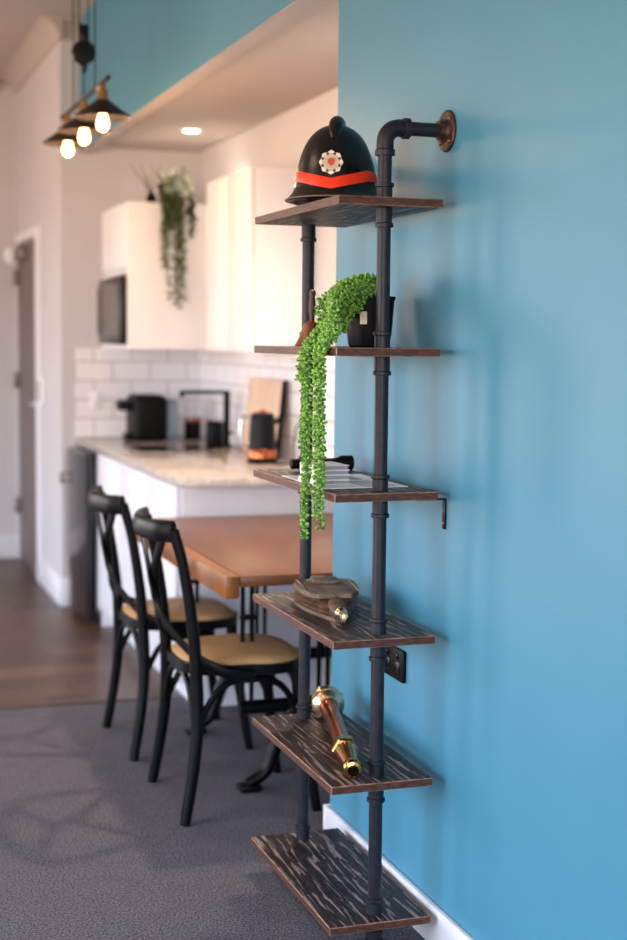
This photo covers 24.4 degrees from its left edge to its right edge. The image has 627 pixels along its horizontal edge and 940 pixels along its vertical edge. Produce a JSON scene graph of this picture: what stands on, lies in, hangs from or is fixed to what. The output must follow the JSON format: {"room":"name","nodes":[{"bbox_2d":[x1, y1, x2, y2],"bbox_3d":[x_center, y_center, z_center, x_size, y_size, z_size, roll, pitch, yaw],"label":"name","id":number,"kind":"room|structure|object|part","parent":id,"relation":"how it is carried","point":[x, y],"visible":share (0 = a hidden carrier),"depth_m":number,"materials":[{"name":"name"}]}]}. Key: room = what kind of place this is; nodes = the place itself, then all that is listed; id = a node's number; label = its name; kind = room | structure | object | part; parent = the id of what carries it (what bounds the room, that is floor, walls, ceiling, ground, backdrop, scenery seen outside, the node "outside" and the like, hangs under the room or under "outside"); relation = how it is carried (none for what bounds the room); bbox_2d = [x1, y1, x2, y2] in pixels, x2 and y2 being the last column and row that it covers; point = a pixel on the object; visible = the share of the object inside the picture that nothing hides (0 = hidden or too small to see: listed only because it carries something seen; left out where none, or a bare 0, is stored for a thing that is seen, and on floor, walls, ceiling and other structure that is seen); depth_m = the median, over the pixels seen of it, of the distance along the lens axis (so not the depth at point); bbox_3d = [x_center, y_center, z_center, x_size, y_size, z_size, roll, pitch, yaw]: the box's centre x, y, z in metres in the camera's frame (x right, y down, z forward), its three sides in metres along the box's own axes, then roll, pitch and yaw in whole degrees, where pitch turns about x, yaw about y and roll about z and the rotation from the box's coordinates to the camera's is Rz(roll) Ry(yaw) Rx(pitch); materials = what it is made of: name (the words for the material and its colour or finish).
{"room":"open-plan living room","nodes":[
{"label":"open-plan living room","id":0,"kind":"room"},
{"bbox_2d":[0,80,18,534],"bbox_3d":[-3.945,-0.916,8.656,4.520,3.050,0.120,-1,5,-19],"label":"wall","id":1,"kind":"structure","parent":0,"point":[9,519],"depth_m":9.27,"materials":[{"name":"white paint"}]},
{"bbox_2d":[4,246,12,264],"bbox_3d":[-1.903,-1.337,9.037,0.048,0.120,0.120,-1,5,-19],"label":"wall lamp","id":2,"kind":"object","parent":1,"relation":"attached to","point":[8,254],"visible":1,"depth_m":9.00,"materials":[{"name":"white paint"}]},
{"bbox_2d":[0,534,18,557],"bbox_3d":[-3.994,0.535,8.703,4.400,0.150,0.016,-1,5,-19],"label":"baseboard","id":3,"kind":"structure","parent":1,"relation":"attached to","point":[9,544],"depth_m":9.38,"materials":[{"name":"white paint"}]},
{"bbox_2d":[15,45,58,574],"bbox_3d":[-1.572,-0.879,8.514,0.120,3.050,1.680,-1,5,-19],"label":"wall","id":4,"kind":"structure","parent":0,"point":[35,101],"depth_m":8.11,"materials":[{"name":"white paint"}]},
{"bbox_2d":[13,239,36,573],"bbox_3d":[-1.748,-0.393,8.881,0.080,1.988,0.890,-1,5,-19],"label":"door","id":5,"kind":"structure","parent":4,"relation":"in","point":[24,277],"depth_m":8.92,"materials":[{"name":"grey"}]},
{"bbox_3d":[-1.653,-0.389,8.553,0.030,0.025,0.120,-1,5,-19],"label":"handle","id":6,"kind":"part","parent":5,"relation":"part of","materials":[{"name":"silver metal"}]},
{"bbox_2d":[15,225,41,582],"bbox_3d":[-1.737,-0.412,8.819,0.015,2.060,1.020,-1,5,-19],"label":"trim","id":7,"kind":"structure","parent":4,"relation":"attached to","point":[34,232],"depth_m":8.38,"materials":[{"name":"white paint"}]},
{"bbox_2d":[0,15,62,93],"bbox_3d":[-1.626,-2.337,8.242,0.100,0.100,1.900,-1,5,-19],"label":"trim","id":8,"kind":"structure","parent":4,"relation":"attached to","point":[48,30],"depth_m":8.01,"materials":[{"name":"beige paint"}]},
{"bbox_2d":[36,375,45,405],"bbox_3d":[-1.548,-0.451,8.223,0.038,0.170,0.160,-1,5,-19],"label":"intercom","id":9,"kind":"object","parent":4,"relation":"attached to","point":[40,379],"visible":1,"depth_m":8.15,"materials":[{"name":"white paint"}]},
{"bbox_2d":[40,558,60,604],"bbox_3d":[-1.463,0.618,8.070,0.016,0.150,0.748,-1,5,-19],"label":"baseboard","id":10,"kind":"structure","parent":4,"relation":"attached to","point":[49,579],"depth_m":8.03,"materials":[{"name":"white paint"}]},
{"bbox_2d":[0,0,95,74],"bbox_3d":[-1.630,-1.983,3.210,5.450,0.100,11.450,-1,5,-19],"label":"ceiling","id":11,"kind":"structure","parent":0,"point":[16,8],"depth_m":7.34,"materials":[{"name":"beige paint"}]},
{"bbox_2d":[42,0,130,155],"bbox_3d":[-0.884,-1.697,5.577,0.206,0.878,1.005,-1,5,-19],"label":"pendant light","id":12,"kind":"object","parent":11,"relation":"hanging from","point":[93,119],"visible":1,"depth_m":5.56,"materials":[{"name":"brown metal"}]},
{"bbox_3d":[-1.012,-1.374,5.975,0.206,0.064,0.206,-1,5,-19],"label":"lamp shade","id":13,"kind":"part","parent":12,"relation":"part of","materials":[{"name":"brown metal"}]},
{"bbox_3d":[-1.013,-1.332,5.979,0.045,0.076,0.045,-1,5,-19],"label":"bulb","id":14,"kind":"part","parent":12,"relation":"part of","materials":[{"name":"orange"}]},
{"bbox_3d":[-0.960,-1.795,5.794,0.004,0.685,0.004,1,5,4],"label":"cord","id":15,"kind":"part","parent":12,"relation":"part of","materials":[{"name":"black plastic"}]},
{"bbox_3d":[-0.899,-1.901,5.551,0.004,0.430,0.004,-4,7,-41],"label":"cord","id":16,"kind":"part","parent":12,"relation":"part of","materials":[{"name":"black fabric"}]},
{"bbox_3d":[-0.887,-1.339,5.607,0.206,0.064,0.206,-1,5,-19],"label":"lamp shade","id":17,"kind":"part","parent":12,"relation":"part of","materials":[{"name":"brown metal"}]},
{"bbox_3d":[-0.886,-1.485,5.594,0.004,0.105,0.004,-4,7,-41],"label":"cord","id":18,"kind":"part","parent":12,"relation":"part of","materials":[{"name":"black fabric"}]},
{"bbox_3d":[-0.888,-1.298,5.611,0.045,0.076,0.045,-1,5,-19],"label":"bulb","id":19,"kind":"part","parent":12,"relation":"part of","materials":[{"name":"orange"}]},
{"bbox_3d":[-0.806,-1.753,5.342,0.004,0.685,0.004,-4,7,-41],"label":"cord","id":20,"kind":"part","parent":12,"relation":"part of","materials":[{"name":"black plastic"}]},
{"bbox_3d":[-0.762,-1.305,5.239,0.206,0.064,0.206,-1,5,-19],"label":"lamp shade","id":21,"kind":"part","parent":12,"relation":"part of","materials":[{"name":"brown metal"}]},
{"bbox_3d":[-0.762,-1.263,5.243,0.045,0.076,0.045,-1,5,-19],"label":"bulb","id":22,"kind":"part","parent":12,"relation":"part of","materials":[{"name":"orange"}]},
{"bbox_2d":[56,40,200,577],"bbox_3d":[-0.983,-0.806,7.763,0.750,3.050,0.128,-1,5,-19],"label":"wall","id":23,"kind":"structure","parent":0,"point":[89,185],"depth_m":7.64,"materials":[{"name":"white paint"}]},
{"bbox_2d":[60,578,69,606],"bbox_3d":[-1.307,0.651,7.721,0.086,0.150,0.016,-1,5,-19],"label":"baseboard","id":24,"kind":"structure","parent":23,"relation":"attached to","point":[63,581],"depth_m":7.71,"materials":[{"name":"white paint"}]},
{"bbox_2d":[60,16,81,40],"bbox_3d":[-1.243,-2.259,7.425,0.098,0.100,0.100,-1,5,-19],"label":"trim","id":25,"kind":"structure","parent":23,"relation":"attached to","point":[67,21],"depth_m":7.43,"materials":[{"name":"beige paint"}]},
{"bbox_2d":[90,391,101,407],"bbox_3d":[-1.150,-0.372,7.672,0.060,0.090,0.013,-1,5,-19],"label":"light switch","id":26,"kind":"object","parent":23,"relation":"attached to","point":[95,396],"visible":1,"depth_m":7.67,"materials":[{"name":"white paint"}]},
{"bbox_2d":[79,0,294,151],"bbox_3d":[-0.282,-1.822,5.816,0.672,0.662,3.830,-1,5,-19],"label":"wall","id":27,"kind":"structure","parent":0,"point":[146,47],"depth_m":5.81,"materials":[{"name":"blue paint"}]},
{"bbox_2d":[79,0,320,152],"bbox_3d":[-0.578,-1.486,5.762,0.062,0.004,3.797,-1,5,-19],"label":"trim","id":28,"kind":"structure","parent":0,"point":[297,7],"depth_m":5.07,"materials":[{"name":"beige paint"}]},
{"bbox_2d":[0,557,424,939],"bbox_3d":[-1.693,1.145,3.587,5.450,0.100,11.650,-1,5,-19],"label":"floor","id":29,"kind":"structure","parent":0,"point":[91,848],"depth_m":4.41,"materials":[{"name":"carpet"}]},
{"bbox_2d":[60,445,95,620],"bbox_3d":[-1.214,0.312,7.426,0.110,0.840,0.532,-1,5,-19],"label":"trash can","id":30,"kind":"object","parent":29,"relation":"on","point":[81,472],"visible":1,"depth_m":7.24,"materials":[{"name":"black"}]},
{"bbox_3d":[-1.297,0.039,7.551,0.043,0.060,0.015,-1,5,-19],"label":"handle","id":31,"kind":"part","parent":30,"relation":"part of","materials":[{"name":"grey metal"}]},
{"bbox_3d":[-1.208,0.305,7.423,0.053,0.815,0.524,-1,5,-19],"label":"door","id":32,"kind":"part","parent":30,"relation":"part of","materials":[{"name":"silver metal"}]},
{"bbox_2d":[0,695,159,709],"bbox_3d":[-2.703,0.949,5.075,4.500,0.008,0.024,-1,5,-19],"label":"trim","id":33,"kind":"structure","parent":29,"relation":"on","point":[158,696],"depth_m":5.66,"materials":[{"name":"silver metal"}]},
{"bbox_2d":[88,485,252,761],"bbox_3d":[-0.527,0.515,5.144,0.534,0.904,0.478,-1,5,-20],"label":"chair","id":34,"kind":"object","parent":29,"relation":"on","point":[138,614],"visible":0.75,"depth_m":5.00,"materials":[{"name":"black lacquered wood"},{"name":"tan leather"}]},
{"bbox_3d":[-0.733,0.104,5.031,0.086,0.068,0.390,-1,5,-20],"label":"rail","id":35,"kind":"part","parent":34,"relation":"part of","materials":[{"name":"black paint"}]},
{"bbox_3d":[-0.743,0.513,5.284,0.104,0.879,0.069,-1,5,-20],"label":"leg","id":36,"kind":"part","parent":34,"relation":"part of","materials":[{"name":"black paint"}]},
{"bbox_3d":[-0.604,0.549,4.902,0.104,0.879,0.069,-1,5,-20],"label":"leg","id":37,"kind":"part","parent":34,"relation":"part of","materials":[{"name":"black paint"}]},
{"bbox_3d":[-0.484,0.492,5.158,0.372,0.019,0.401,-1,5,-20],"label":"seat","id":38,"kind":"part","parent":34,"relation":"part of","materials":[{"name":"wicker"}]},
{"bbox_3d":[-0.484,0.516,5.160,0.396,0.030,0.425,-1,5,-20],"label":"seat frame","id":39,"kind":"part","parent":34,"relation":"part of","materials":[{"name":"black paint"}]},
{"bbox_3d":[-0.386,0.725,5.413,0.040,0.439,0.104,4,6,30],"label":"leg","id":40,"kind":"part","parent":34,"relation":"part of","materials":[{"name":"black paint"}]},
{"bbox_3d":[-0.258,0.758,5.070,0.104,0.440,0.039,2,5,12],"label":"leg","id":41,"kind":"part","parent":34,"relation":"part of","materials":[{"name":"black paint"}]},
{"bbox_2d":[81,446,332,705],"bbox_3d":[-0.573,0.386,6.743,0.665,0.868,2.276,-1,5,-19],"label":"base cabinet","id":42,"kind":"object","parent":29,"relation":"on","point":[163,499],"visible":0.37,"depth_m":5.71,"materials":[{"name":"white wood"}]},
{"bbox_3d":[-0.968,0.321,6.896,0.018,0.762,0.550,-1,5,-19],"label":"door","id":43,"kind":"part","parent":42,"relation":"part of","materials":[{"name":"white"}]},
{"bbox_3d":[-0.789,0.370,6.373,0.018,0.762,0.550,-1,5,-19],"label":"door","id":44,"kind":"part","parent":42,"relation":"part of","materials":[{"name":"white wood"}]},
{"bbox_3d":[-0.611,0.419,5.850,0.018,0.762,0.550,-1,5,-19],"label":"door","id":45,"kind":"part","parent":42,"relation":"part of","materials":[{"name":"white wood"}]},
{"bbox_2d":[76,436,290,486],"bbox_3d":[-0.563,-0.062,6.659,0.670,0.035,2.350,-1,5,-19],"label":"countertop","id":46,"kind":"structure","parent":42,"relation":"on","point":[180,462],"depth_m":6.29,"materials":[{"name":"stone"}]},
{"bbox_2d":[116,394,176,440],"bbox_3d":[-0.869,-0.274,7.527,0.295,0.235,0.260,-1,5,-19],"label":"toaster","id":47,"kind":"object","parent":46,"relation":"on","point":[150,417],"visible":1,"depth_m":7.42,"materials":[{"name":"black plastic"}]},
{"bbox_3d":[-0.975,-0.334,7.485,0.070,0.050,0.120,-1,5,-19],"label":"spout","id":48,"kind":"part","parent":47,"relation":"part of","materials":[{"name":"black plastic"}]},
{"bbox_3d":[-0.755,-0.264,7.566,0.055,0.210,0.180,-1,5,-19],"label":"water tank","id":49,"kind":"part","parent":47,"relation":"part of","materials":[{"name":"blue"}]},
{"bbox_2d":[126,445,218,451],"bbox_3d":[-0.678,-0.102,6.919,0.380,0.005,0.320,-1,5,-19],"label":"sink","id":50,"kind":"object","parent":46,"relation":"in","point":[198,448],"depth_m":6.88,"materials":[{"name":"grey metal"}]},
{"bbox_2d":[184,418,200,438],"bbox_3d":[-0.637,-0.218,7.643,0.088,0.108,0.088,-1,5,-19],"label":"canister","id":51,"kind":"object","parent":46,"relation":"on","point":[192,426],"visible":1,"depth_m":7.61,"materials":[{"name":"black plastic"}]},
{"bbox_3d":[-0.637,-0.263,7.639,0.088,0.018,0.088,-1,5,-19],"label":"lid","id":52,"kind":"part","parent":51,"relation":"part of","materials":[{"name":"orange metal"}]},
{"bbox_2d":[179,390,233,446],"bbox_3d":[-0.520,-0.250,7.075,0.271,0.276,0.052,-1,5,-19],"label":"tap","id":53,"kind":"object","parent":46,"relation":"on","point":[226,393],"visible":0.93,"depth_m":7.09,"materials":[{"name":"black metal"}]},
{"bbox_3d":[-0.529,-0.371,7.061,0.249,0.033,0.024,-1,5,-19],"label":"spout","id":54,"kind":"part","parent":53,"relation":"part of","materials":[{"name":"black plastic"}]},
{"bbox_2d":[206,421,222,447],"bbox_3d":[-0.480,-0.173,7.032,0.084,0.130,0.084,-1,5,-19],"label":"canister","id":55,"kind":"object","parent":46,"relation":"on","point":[214,429],"visible":0.99,"depth_m":7.00,"materials":[{"name":"black plastic"}]},
{"bbox_3d":[-0.480,-0.229,7.027,0.084,0.018,0.084,-1,5,-19],"label":"lid","id":56,"kind":"part","parent":55,"relation":"part of","materials":[{"name":"black plastic"}]},
{"bbox_2d":[239,409,281,463],"bbox_3d":[-0.227,-0.145,6.198,0.139,0.230,0.142,3,6,27],"label":"kettle","id":57,"kind":"object","parent":46,"relation":"on","point":[261,445],"visible":1,"depth_m":6.16,"materials":[{"name":"black plastic"}]},
{"bbox_3d":[-0.291,-0.166,6.175,0.056,0.144,0.017,-1,5,-19],"label":"handle","id":58,"kind":"part","parent":57,"relation":"part of","materials":[{"name":"silver metal"}]},
{"bbox_3d":[-0.160,-0.211,6.215,0.050,0.049,0.026,-1,5,-19],"label":"spout","id":59,"kind":"part","parent":57,"relation":"part of","materials":[{"name":"black paint"}]},
{"bbox_2d":[242,377,286,458],"bbox_3d":[-0.226,-0.241,6.578,0.056,0.345,0.528,-1,5,-19],"label":"chopping board","id":60,"kind":"object","parent":46,"relation":"on","point":[269,395],"visible":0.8,"depth_m":6.51,"materials":[{"name":"brown wood"}]},
{"bbox_3d":[-0.201,0.485,5.682,0.646,0.868,0.019,-1,5,-19],"label":"panel","id":61,"kind":"part","parent":42,"relation":"part of","materials":[{"name":"white"}]},
{"bbox_2d":[133,506,321,826],"bbox_3d":[-0.290,0.577,4.491,0.534,0.904,0.478,-1,5,-19],"label":"chair","id":62,"kind":"object","parent":29,"relation":"on","point":[260,660],"visible":0.94,"depth_m":4.35,"materials":[{"name":"black paint"}]},
{"bbox_3d":[-0.498,0.165,4.382,0.086,0.068,0.390,-1,5,-19],"label":"rail","id":63,"kind":"part","parent":62,"relation":"part of","materials":[{"name":"black paint"}]},
{"bbox_3d":[-0.502,0.574,4.635,0.104,0.879,0.069,-1,5,-19],"label":"leg","id":64,"kind":"part","parent":62,"relation":"part of","materials":[{"name":"black paint"}]},
{"bbox_3d":[-0.371,0.610,4.250,0.104,0.879,0.069,-1,5,-19],"label":"leg","id":65,"kind":"part","parent":62,"relation":"part of","materials":[{"name":"black paint"}]},
{"bbox_3d":[-0.247,0.578,4.507,0.396,0.030,0.425,-1,5,-19],"label":"seat frame","id":66,"kind":"part","parent":62,"relation":"part of","materials":[{"name":"black paint"}]},
{"bbox_3d":[-0.247,0.553,4.505,0.372,0.019,0.401,-1,5,-19],"label":"seat","id":67,"kind":"part","parent":62,"relation":"part of","materials":[{"name":"wicker"}]},
{"bbox_3d":[-0.143,0.787,4.758,0.040,0.439,0.104,4,6,31],"label":"leg","id":68,"kind":"part","parent":62,"relation":"part of","materials":[{"name":"black paint"}]},
{"bbox_3d":[-0.023,0.819,4.412,0.104,0.440,0.039,2,5,13],"label":"leg","id":69,"kind":"part","parent":62,"relation":"part of","materials":[{"name":"black paint"}]},
{"bbox_2d":[137,513,332,792],"bbox_3d":[-0.079,0.610,4.968,0.845,0.751,1.390,-1,5,-19],"label":"dining table","id":70,"kind":"object","parent":29,"relation":"on","point":[228,555],"visible":0.38,"depth_m":4.63,"materials":[{"name":"brown wood"}]},
{"bbox_3d":[-0.434,0.478,5.221,0.048,0.420,0.020,-1,5,-19],"label":"leg","id":71,"kind":"part","parent":70,"relation":"part of","materials":[{"name":"black paint"}]},
{"bbox_3d":[-0.209,0.540,4.561,0.048,0.420,0.020,-1,5,-19],"label":"leg","id":72,"kind":"part","parent":70,"relation":"part of","materials":[{"name":"black paint"}]},
{"bbox_3d":[-0.192,0.473,5.303,0.048,0.420,0.020,-1,5,-19],"label":"leg","id":73,"kind":"part","parent":70,"relation":"part of","materials":[{"name":"black paint"}]},
{"bbox_3d":[0.033,0.535,4.643,0.048,0.420,0.020,-1,5,-19],"label":"leg","id":74,"kind":"part","parent":70,"relation":"part of","materials":[{"name":"black paint"}]},
{"bbox_2d":[251,110,456,939],"bbox_3d":[0.077,0.135,3.576,0.284,1.950,0.641,-1,5,-19],"label":"shelf unit","id":75,"kind":"object","parent":29,"relation":"on","point":[347,890],"visible":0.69,"depth_m":3.39,"materials":[{"name":"metal"}]},
{"bbox_3d":[-0.021,0.169,3.833,0.032,1.811,0.032,-1,5,-19],"label":"post","id":76,"kind":"part","parent":75,"relation":"part of","materials":[{"name":"black metal"}]},
{"bbox_2d":[295,289,317,345],"bbox_3d":[-0.003,-0.379,3.612,0.086,0.141,0.086,-1,5,-19],"label":"bell","id":77,"kind":"object","parent":75,"relation":"on","point":[308,326],"visible":0.67,"depth_m":3.60,"materials":[{"name":"wood"}]},
{"bbox_3d":[-0.003,-0.410,3.609,0.018,0.079,0.018,-1,5,-19],"label":"handle","id":78,"kind":"part","parent":77,"relation":"part of","materials":[{"name":"brown wood"}]},
{"bbox_2d":[289,455,353,469],"bbox_3d":[0.021,-0.017,3.787,0.170,0.040,0.040,-1,5,-19],"label":"torch","id":79,"kind":"object","parent":75,"relation":"on","point":[344,459],"visible":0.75,"depth_m":3.79,"materials":[{"name":"black plastic"}]},
{"bbox_2d":[293,575,358,622],"bbox_3d":[0.042,0.318,3.625,0.162,0.066,0.420,0,5,-8],"label":"bellows","id":80,"kind":"object","parent":75,"relation":"on","point":[331,598],"visible":1,"depth_m":3.58,"materials":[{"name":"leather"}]},
{"bbox_2d":[284,116,376,205],"bbox_3d":[0.054,-0.733,3.450,0.244,0.212,0.273,1,5,7],"label":"helmet","id":81,"kind":"object","parent":75,"relation":"on","point":[335,160],"visible":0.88,"depth_m":3.37,"materials":[{"name":"black plastic"},{"name":"red paint"},{"name":"silver"}]},
{"bbox_2d":[310,685,361,778],"bbox_3d":[0.061,0.644,3.606,0.087,0.088,0.572,0,5,-5],"label":"hose nozzle","id":82,"kind":"object","parent":75,"relation":"on","point":[327,702],"visible":1,"depth_m":3.61,"materials":[{"name":"gold metal"}]},
{"bbox_3d":[0.052,1.025,3.651,0.250,0.019,0.641,-1,5,-19],"label":"shelf","id":83,"kind":"part","parent":75,"relation":"part of","materials":[{"name":"brown wood"}]},
{"bbox_3d":[0.056,0.697,3.621,0.250,0.019,0.641,-1,5,-19],"label":"shelf","id":84,"kind":"part","parent":75,"relation":"part of","materials":[{"name":"brown wood"}]},
{"bbox_3d":[0.059,0.364,3.591,0.250,0.019,0.641,-1,5,-19],"label":"shelf","id":85,"kind":"part","parent":75,"relation":"part of","materials":[{"name":"brown wood"}]},
{"bbox_2d":[294,272,395,540],"bbox_3d":[0.061,-0.154,3.414,0.157,0.624,0.397,3,6,25],"label":"trailing plant","id":86,"kind":"object","parent":75,"relation":"on","point":[349,307],"visible":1,"depth_m":3.32,"materials":[{"name":"green plant"}]},
{"bbox_3d":[0.135,-0.359,3.513,0.126,0.122,0.126,-1,5,-19],"label":"pot","id":87,"kind":"part","parent":86,"relation":"part of","materials":[{"name":"black ceramic"}]},
{"bbox_2d":[283,474,407,488],"bbox_3d":[0.071,0.027,3.516,0.210,0.002,0.320,-1,5,-19],"label":"paper sheet","id":88,"kind":"object","parent":75,"relation":"on","point":[356,480],"visible":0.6,"depth_m":3.45,"materials":[{"name":"white paper"}]},
{"bbox_2d":[298,476,350,484],"bbox_3d":[0.026,0.024,3.474,0.088,0.010,0.125,-1,5,-20],"label":"booklet","id":89,"kind":"object","parent":88,"relation":"on","point":[328,482],"visible":0.47,"depth_m":3.42,"materials":[{"name":"white paper"}]},
{"bbox_2d":[300,471,348,479],"bbox_3d":[0.026,0.013,3.473,0.086,0.012,0.120,-1,5,-17],"label":"booklet","id":90,"kind":"object","parent":89,"relation":"on","point":[328,477],"visible":0.4,"depth_m":3.42,"materials":[{"name":"white paper"}]},
{"bbox_2d":[300,467,349,474],"bbox_3d":[0.026,0.002,3.472,0.084,0.010,0.118,-1,5,-20],"label":"booklet","id":91,"kind":"object","parent":90,"relation":"on","point":[335,472],"visible":0.44,"depth_m":3.42,"materials":[{"name":"white paper"}]},
{"bbox_2d":[300,461,349,470],"bbox_3d":[0.027,-0.010,3.471,0.082,0.012,0.116,-1,6,-22],"label":"booklet","id":92,"kind":"object","parent":91,"relation":"on","point":[330,466],"visible":0.67,"depth_m":3.43,"materials":[{"name":"white paper"}]},
{"bbox_3d":[0.062,0.033,3.561,0.250,0.019,0.641,-1,5,-19],"label":"shelf","id":93,"kind":"part","parent":75,"relation":"part of","materials":[{"name":"brown wood"}]},
{"bbox_3d":[0.066,-0.290,3.532,0.250,0.019,0.641,-1,5,-19],"label":"shelf","id":94,"kind":"part","parent":75,"relation":"part of","materials":[{"name":"brown wood"}]},
{"bbox_3d":[0.069,-0.621,3.502,0.250,0.019,0.641,-1,5,-19],"label":"shelf","id":95,"kind":"part","parent":75,"relation":"part of","materials":[{"name":"brown wood"}]},
{"bbox_3d":[0.151,0.198,3.328,0.032,1.846,0.032,-1,5,-19],"label":"post","id":96,"kind":"part","parent":75,"relation":"part of","materials":[{"name":"black metal"}]},
{"bbox_3d":[0.251,-0.768,3.272,0.091,0.032,0.032,-1,5,-19],"label":"arm","id":97,"kind":"part","parent":75,"relation":"part of"},
{"bbox_2d":[101,0,338,151],"bbox_3d":[-0.265,-1.528,5.849,0.588,0.011,3.830,-1,5,-19],"label":"ceiling","id":98,"kind":"structure","parent":0,"point":[296,64],"depth_m":5.79,"materials":[{"name":"beige paint"}]},
{"bbox_2d":[180,129,201,132],"bbox_3d":[-0.584,-1.620,6.925,0.104,0.004,0.104,-1,5,-19],"label":"recessed light","id":99,"kind":"object","parent":98,"relation":"in","point":[181,130],"visible":1,"depth_m":6.92,"materials":[{"name":"white paint"}]},
{"bbox_2d":[199,87,337,460],"bbox_3d":[0.036,-0.337,6.127,0.128,2.430,3.950,-1,5,-19],"label":"wall","id":100,"kind":"structure","parent":0,"point":[280,141],"depth_m":6.52,"materials":[{"name":"white paint"}]},
{"bbox_2d":[102,201,206,349],"bbox_3d":[-0.745,-0.959,7.314,0.560,0.690,0.840,-1,5,-19],"label":"upper cabinet","id":101,"kind":"object","parent":100,"relation":"attached to","point":[131,243],"visible":0.72,"depth_m":6.90,"materials":[{"name":"white wood"}]},
{"bbox_2d":[97,276,126,344],"bbox_3d":[-0.808,-0.785,7.187,0.458,0.325,0.540,-1,5,-19],"label":"microwave","id":102,"kind":"object","parent":101,"relation":"in","point":[111,292],"visible":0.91,"depth_m":7.00,"materials":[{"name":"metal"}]},
{"bbox_3d":[-1.078,-0.800,7.300,0.020,0.230,0.020,-1,5,-19],"label":"handle","id":103,"kind":"part","parent":102,"relation":"part of","materials":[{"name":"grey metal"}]},
{"bbox_3d":[-0.973,-1.138,7.132,0.018,0.305,0.635,-1,5,-19],"label":"door","id":104,"kind":"part","parent":101,"relation":"part of","materials":[{"name":"white wood"}]},
{"bbox_2d":[130,163,160,201],"bbox_3d":[-0.802,-1.371,6.936,0.145,0.197,0.054,-1,5,-19],"label":"vase","id":105,"kind":"object","parent":101,"relation":"on","point":[151,197],"visible":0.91,"depth_m":6.94,"materials":[{"name":"black plastic"}]},
{"bbox_2d":[155,165,198,308],"bbox_3d":[-0.652,-1.111,6.919,0.208,0.682,0.334,0,5,-10],"label":"plant","id":106,"kind":"object","parent":101,"relation":"on","point":[172,189],"visible":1,"depth_m":6.81,"materials":[{"name":"green plant"}]},
{"bbox_3d":[-0.681,-1.321,6.962,0.144,0.095,0.144,-1,5,-19],"label":"pot","id":107,"kind":"part","parent":106,"relation":"part of","materials":[{"name":"white ceramic"}]},
{"bbox_2d":[207,167,301,351],"bbox_3d":[-0.244,-0.892,6.292,0.270,0.750,0.700,-1,5,-19],"label":"upper cabinet","id":108,"kind":"object","parent":100,"relation":"attached to","point":[254,271],"visible":0.91,"depth_m":5.99,"materials":[{"name":"white wood"}]},
{"bbox_3d":[-0.420,-0.905,6.418,0.018,0.750,0.347,-1,5,-19],"label":"door","id":109,"kind":"part","parent":108,"relation":"part of","materials":[{"name":"white wood"}]},
{"bbox_3d":[-0.307,-0.874,6.087,0.018,0.750,0.350,-1,5,-19],"label":"door","id":110,"kind":"part","parent":108,"relation":"part of","materials":[{"name":"white wood"}]},
{"bbox_2d":[274,423,313,464],"bbox_3d":[-0.064,-0.131,6.078,0.204,0.224,0.083,3,6,24],"label":"plug","id":111,"kind":"object","parent":100,"relation":"attached to","point":[298,424],"visible":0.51,"depth_m":6.06,"materials":[{"name":"white paint"}]},
{"bbox_2d":[330,0,626,939],"bbox_3d":[1.285,-0.207,1.384,0.610,3.050,5.820,-1,5,-19],"label":"wall","id":112,"kind":"structure","parent":0,"point":[515,713],"depth_m":3.06,"materials":[{"name":"blue paint"}]},
{"bbox_2d":[323,804,329,829],"bbox_3d":[0.316,1.004,4.262,0.606,0.100,0.016,-1,5,-19],"label":"baseboard","id":113,"kind":"structure","parent":112,"relation":"attached to","point":[324,805],"depth_m":4.16,"materials":[{"name":"white paint"}]},
{"bbox_2d":[384,646,405,683],"bbox_3d":[0.202,0.484,3.651,0.014,0.080,0.136,-1,5,-19],"label":"power outlet","id":114,"kind":"object","parent":112,"relation":"attached to","point":[395,665],"visible":0.8,"depth_m":3.62,"materials":[{"name":"black plastic"}]},
{"bbox_2d":[385,656,389,668],"bbox_3d":[0.187,0.488,3.682,0.003,0.030,0.032,-1,5,-19],"label":"socket","id":115,"kind":"object","parent":114,"relation":"attached to","point":[387,663],"depth_m":3.68,"materials":[{"name":"black plastic"}]},
{"bbox_2d":[394,661,399,674],"bbox_3d":[0.208,0.494,3.619,0.003,0.030,0.032,-1,5,-19],"label":"socket","id":116,"kind":"object","parent":114,"relation":"attached to","point":[396,663],"depth_m":3.62,"materials":[{"name":"black"}]},
{"bbox_2d":[325,806,474,939],"bbox_3d":[0.974,1.268,1.416,0.016,0.100,5.820,-1,5,-19],"label":"baseboard","id":117,"kind":"structure","parent":112,"relation":"attached to","point":[441,926],"depth_m":3.52,"materials":[{"name":"white paint"}]},
{"bbox_2d":[421,498,445,528],"bbox_3d":[0.268,0.102,3.336,0.074,0.072,0.016,-1,5,-19],"label":"shelf bracket","id":118,"kind":"object","parent":112,"relation":"attached to","point":[442,499],"visible":0.86,"depth_m":3.34,"materials":[{"name":"black metal"}]}
]}

